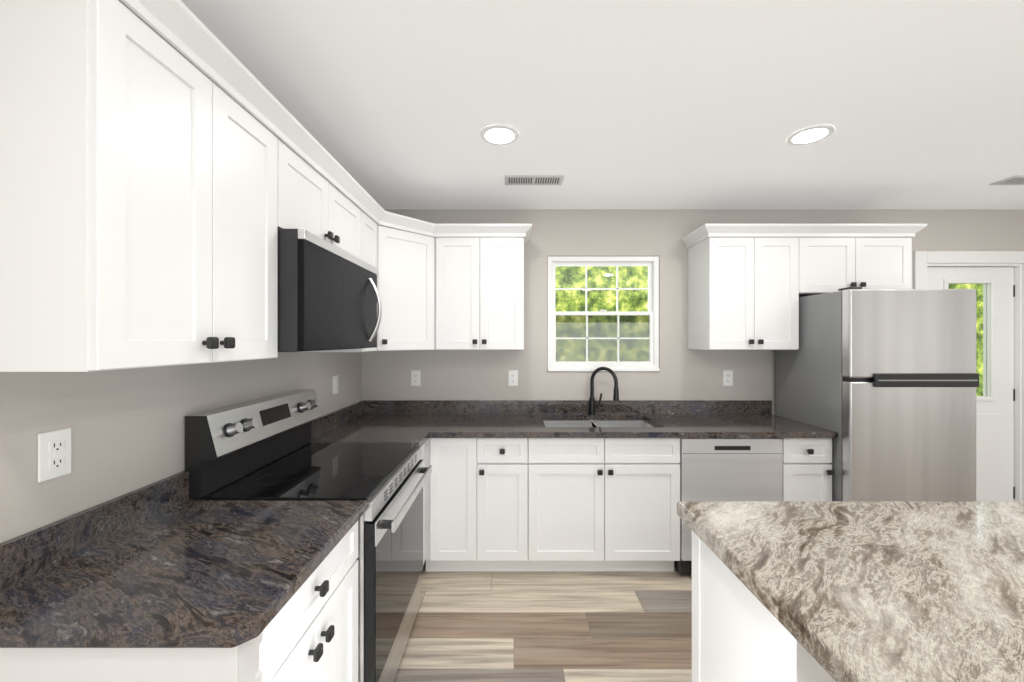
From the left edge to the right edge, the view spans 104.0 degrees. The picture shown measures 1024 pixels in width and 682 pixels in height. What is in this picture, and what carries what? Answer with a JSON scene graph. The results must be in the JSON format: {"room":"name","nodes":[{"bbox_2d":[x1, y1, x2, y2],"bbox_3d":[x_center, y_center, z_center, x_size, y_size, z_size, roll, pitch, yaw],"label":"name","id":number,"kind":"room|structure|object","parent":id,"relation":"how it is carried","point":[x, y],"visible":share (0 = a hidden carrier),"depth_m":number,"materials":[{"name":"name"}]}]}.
{"room":"kitchen","nodes":[
{"label":"kitchen","id":0,"kind":"room"},
{"bbox_2d":[0,0,361,542],"bbox_3d":[-1.215,0.230,-0.080,0.150,2.460,6.540,0,0,0],"label":"wall","id":1,"kind":"structure","parent":0,"point":[127,426],"depth_m":1.16,"materials":[{"name":"grey paint"}]},
{"bbox_2d":[38,428,70,482],"bbox_3d":[-1.135,0.282,0.995,0.009,0.118,0.072,0,0,0],"label":"electrical outlet","id":2,"kind":"object","parent":1,"relation":"attached to","point":[54,454],"visible":1,"depth_m":0.99,"materials":[{"name":"white plastic"}]},
{"bbox_2d":[0,0,223,371],"bbox_3d":[-0.974,-0.360,0.931,0.328,0.842,0.303,0,0,0],"label":"upper cabinet","id":3,"kind":"object","parent":1,"relation":"attached to","point":[157,191],"depth_m":0.80,"materials":[{"name":"white wood"}]},
{"bbox_2d":[224,56,283,361],"bbox_3d":[-0.974,-0.360,1.234,0.328,0.842,0.302,0,0,0],"label":"upper cabinet","id":4,"kind":"object","parent":1,"relation":"attached to","point":[253,156],"depth_m":1.24,"materials":[{"name":"white wood"}]},
{"bbox_2d":[284,116,331,243],"bbox_3d":[-0.974,-0.588,1.577,0.328,0.387,0.380,0,0,0],"label":"upper cabinet","id":5,"kind":"object","parent":1,"relation":"attached to","point":[307,195],"depth_m":1.57,"materials":[{"name":"white wood"}]},
{"bbox_2d":[278,229,381,351],"bbox_3d":[-0.899,-0.175,1.767,0.475,0.429,0.756,0,0,0],"label":"microwave","id":6,"kind":"object","parent":5,"relation":"attached to","point":[329,298],"visible":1,"depth_m":1.53,"materials":[{"name":"black metal"}]},
{"bbox_2d":[333,375,337,394],"bbox_3d":[-1.135,0.282,2.575,0.009,0.118,0.072,0,0,0],"label":"electrical outlet","id":7,"kind":"object","parent":1,"relation":"attached to","point":[335,384],"visible":1,"depth_m":2.57,"materials":[{"name":"white plastic"}]},
{"bbox_2d":[303,196,379,351],"bbox_3d":[-0.974,-0.360,2.289,0.328,0.842,0.281,0,0,0],"label":"upper cabinet","id":8,"kind":"object","parent":1,"relation":"attached to","point":[371,230],"depth_m":2.31,"materials":[{"name":"white wood"}]},
{"bbox_2d":[332,164,363,260],"bbox_3d":[-0.974,-0.588,1.957,0.328,0.387,0.380,0,0,0],"label":"upper cabinet","id":9,"kind":"object","parent":1,"relation":"attached to","point":[347,219],"depth_m":1.96,"materials":[{"name":"white wood"}]},
{"bbox_2d":[380,208,435,350],"bbox_3d":[-0.676,-0.362,2.576,0.298,0.839,0.297,0,0,0],"label":"upper cabinet","id":10,"kind":"object","parent":1,"relation":"attached to","point":[407,259],"depth_m":2.57,"materials":[{"name":"white wood"}]},
{"bbox_2d":[393,560,691,681],"bbox_3d":[1.830,1.510,-0.080,6.240,0.100,6.540,0,0,0],"label":"floor","id":11,"kind":"structure","parent":0,"point":[551,626],"depth_m":2.03,"materials":[{"name":"beige wood"}]},
{"bbox_2d":[0,521,357,681],"bbox_3d":[-0.834,1.024,1.078,0.607,0.872,0.612,0,0,0],"label":"base cabinet","id":12,"kind":"object","parent":11,"relation":"on","point":[309,632],"depth_m":0.89,"materials":[{"name":"white wood"}]},
{"bbox_2d":[185,389,431,681],"bbox_3d":[-0.777,0.860,1.767,0.714,1.200,0.760,0,0,0],"label":"range","id":13,"kind":"object","parent":11,"relation":"on","point":[257,449],"visible":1,"depth_m":1.58,"materials":[{"name":"silver metal"}]},
{"bbox_2d":[420,443,424,564],"bbox_3d":[-0.834,1.024,2.292,0.607,0.872,0.285,0,0,0],"label":"base cabinet","id":14,"kind":"object","parent":11,"relation":"on","point":[423,447],"depth_m":2.40,"materials":[{"name":"white wood"}]},
{"bbox_2d":[425,438,480,570],"bbox_3d":[-0.381,1.024,2.740,0.332,0.872,0.598,0,0,0],"label":"base cabinet","id":15,"kind":"object","parent":11,"relation":"on","point":[453,485],"depth_m":2.45,"materials":[{"name":"white wood"}]},
{"bbox_2d":[0,400,837,647],"bbox_3d":[0.412,0.517,1.899,3.100,0.135,2.279,0,0,0],"label":"countertop","id":16,"kind":"structure","parent":15,"relation":"on","point":[165,563],"depth_m":1.06,"materials":[{"name":"stone"}]},
{"bbox_2d":[543,420,653,426],"bbox_3d":[0.595,0.673,2.756,0.806,0.175,0.452,0,0,0],"label":"undermount sink","id":17,"kind":"object","parent":16,"relation":"in","point":[595,423],"visible":0.12,"depth_m":2.95,"materials":[{"name":"silver metal"}]},
{"bbox_2d":[588,367,618,414],"bbox_3d":[0.673,0.368,2.928,0.244,0.361,0.062,0,0,40],"label":"faucet","id":18,"kind":"object","parent":16,"relation":"on","point":[592,404],"visible":0.98,"depth_m":2.96,"materials":[{"name":"black metal"}]},
{"bbox_2d":[481,438,528,570],"bbox_3d":[-0.059,1.024,2.740,0.312,0.872,0.598,0,0,0],"label":"base cabinet","id":19,"kind":"object","parent":11,"relation":"on","point":[504,461],"depth_m":2.45,"materials":[{"name":"white wood"}]},
{"bbox_2d":[529,442,679,570],"bbox_3d":[0.564,1.130,2.740,0.929,0.660,0.598,0,0,0],"label":"base cabinet","id":20,"kind":"object","parent":11,"relation":"on","point":[550,504],"depth_m":2.45,"materials":[{"name":"white wood"}]},
{"bbox_2d":[674,438,782,574],"bbox_3d":[1.341,1.027,2.715,0.614,0.866,0.570,0,0,0],"label":"dishwasher","id":21,"kind":"object","parent":11,"relation":"on","point":[731,469],"visible":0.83,"depth_m":2.43,"materials":[{"name":"silver metal"}]},
{"bbox_2d":[692,531,835,681],"bbox_3d":[1.486,1.031,0.465,1.769,0.858,1.749,0,0,0],"label":"kitchen island","id":22,"kind":"object","parent":11,"relation":"on","point":[740,632],"visible":0.15,"depth_m":1.09,"materials":[{"name":"white wood"}]},
{"bbox_2d":[677,501,1023,681],"bbox_3d":[1.508,0.575,0.465,1.885,0.050,1.830,0,0,0],"label":"island countertop","id":23,"kind":"structure","parent":22,"relation":"on","point":[886,591],"depth_m":0.93,"materials":[{"name":"stone"}]},
{"bbox_2d":[782,438,833,500],"bbox_3d":[1.805,1.024,2.740,0.303,0.872,0.598,0,0,0],"label":"base cabinet","id":24,"kind":"object","parent":11,"relation":"on","point":[808,472],"depth_m":2.44,"materials":[{"name":"white wood"}]},
{"bbox_2d":[776,287,978,500],"bbox_3d":[2.341,0.572,2.654,0.742,1.777,0.682,0,0,0],"label":"refrigerator","id":25,"kind":"object","parent":11,"relation":"on","point":[884,383],"visible":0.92,"depth_m":2.33,"materials":[{"name":"silver metal"}]},
{"bbox_2d":[181,0,1023,208],"bbox_3d":[1.830,-1.050,-0.080,6.240,0.100,6.540,0,0,0],"label":"ceiling","id":26,"kind":"structure","parent":0,"point":[632,104],"depth_m":1.63,"materials":[{"name":"white paint"}]},
{"bbox_2d":[480,124,518,144],"bbox_3d":[-0.060,-0.996,1.940,0.190,0.006,0.190,0,0,0],"label":"recessed light","id":27,"kind":"object","parent":26,"relation":"in","point":[498,134],"visible":1,"depth_m":1.92,"materials":[{"name":"white plastic"}]},
{"bbox_2d":[505,175,563,184],"bbox_3d":[0.135,-0.996,2.480,0.360,0.008,0.135,0,0,0],"label":"ceiling vent","id":28,"kind":"object","parent":26,"relation":"in","point":[533,179],"visible":0.98,"depth_m":2.47,"materials":[{"name":"grey metal"}]},
{"bbox_2d":[786,124,834,144],"bbox_3d":[1.445,-0.996,1.940,0.190,0.006,0.190,0,0,0],"label":"recessed light","id":29,"kind":"object","parent":26,"relation":"in","point":[810,135],"visible":1,"depth_m":1.92,"materials":[{"name":"white"}]},
{"bbox_2d":[989,175,1023,184],"bbox_3d":[3.220,-0.996,2.480,0.360,0.008,0.135,0,0,0],"label":"ceiling vent","id":30,"kind":"object","parent":26,"relation":"in","point":[1016,180],"visible":1,"depth_m":2.49,"materials":[{"name":"grey metal"}]},
{"bbox_2d":[362,209,1023,500],"bbox_3d":[1.830,0.230,3.115,5.940,2.460,0.150,0,0,0],"label":"wall","id":31,"kind":"structure","parent":0,"point":[684,373],"depth_m":3.04,"materials":[{"name":"grey paint"}]},
{"bbox_2d":[411,370,420,385],"bbox_3d":[-0.730,0.282,3.035,0.072,0.118,0.009,0,0,0],"label":"electrical outlet","id":32,"kind":"object","parent":31,"relation":"attached to","point":[415,377],"visible":1,"depth_m":3.03,"materials":[{"name":"white plastic"}]},
{"bbox_2d":[436,224,479,349],"bbox_3d":[-0.374,-0.360,2.874,0.312,0.842,0.328,0,0,0],"label":"upper cabinet","id":33,"kind":"object","parent":31,"relation":"attached to","point":[457,245],"depth_m":2.71,"materials":[{"name":"white wood"}]},
{"bbox_2d":[480,224,527,349],"bbox_3d":[-0.069,-0.360,2.874,0.300,0.842,0.328,0,0,0],"label":"upper cabinet","id":34,"kind":"object","parent":31,"relation":"attached to","point":[501,245],"depth_m":2.71,"materials":[{"name":"white wood"}]},
{"bbox_2d":[508,370,517,385],"bbox_3d":[0.008,0.282,3.035,0.072,0.118,0.009,0,0,0],"label":"electrical outlet","id":35,"kind":"object","parent":31,"relation":"attached to","point":[512,377],"visible":1,"depth_m":3.03,"materials":[{"name":"white plastic"}]},
{"bbox_2d":[547,256,659,370],"bbox_3d":[0.695,-0.207,3.076,0.848,0.876,0.097,0,0,0],"label":"window","id":36,"kind":"structure","parent":31,"relation":"in","point":[651,314],"depth_m":3.07,"materials":[{"name":"white plastic"}]},
{"bbox_2d":[723,370,732,385],"bbox_3d":[1.640,0.282,3.035,0.072,0.118,0.009,0,0,0],"label":"electrical outlet","id":37,"kind":"object","parent":31,"relation":"attached to","point":[727,377],"visible":1,"depth_m":3.03,"materials":[{"name":"white plastic"}]},
{"bbox_2d":[685,224,804,349],"bbox_3d":[1.642,-0.360,2.874,0.609,0.842,0.328,0,0,0],"label":"upper cabinet","id":38,"kind":"object","parent":31,"relation":"attached to","point":[749,285],"depth_m":2.72,"materials":[{"name":"white wood"}]},
{"bbox_2d":[805,224,916,295],"bbox_3d":[2.330,-0.553,2.874,0.766,0.457,0.328,0,0,0],"label":"upper cabinet","id":39,"kind":"object","parent":31,"relation":"attached to","point":[879,256],"depth_m":2.71,"materials":[{"name":"white wood"}]},
{"bbox_2d":[913,251,1023,500],"bbox_3d":[3.510,0.390,3.106,0.920,2.140,0.168,0,0,0],"label":"door frame","id":40,"kind":"structure","parent":31,"relation":"attached to","point":[923,261],"depth_m":3.04,"materials":[{"name":"white wood"}]},
{"bbox_2d":[927,267,1014,500],"bbox_3d":[3.518,0.440,3.066,0.712,2.016,0.106,0,0,0],"label":"exterior door","id":41,"kind":"structure","parent":31,"relation":"in","point":[995,441],"depth_m":3.08,"materials":[{"name":"white wood"}]},
{"label":"outside","id":42,"kind":"structure","parent":0,"visible":0},
{"bbox_2d":[555,266,982,395],"bbox_3d":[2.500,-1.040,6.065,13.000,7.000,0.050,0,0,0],"label":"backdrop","id":43,"kind":"structure","parent":42,"point":[607,300],"depth_m":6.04,"materials":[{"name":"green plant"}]}
]}

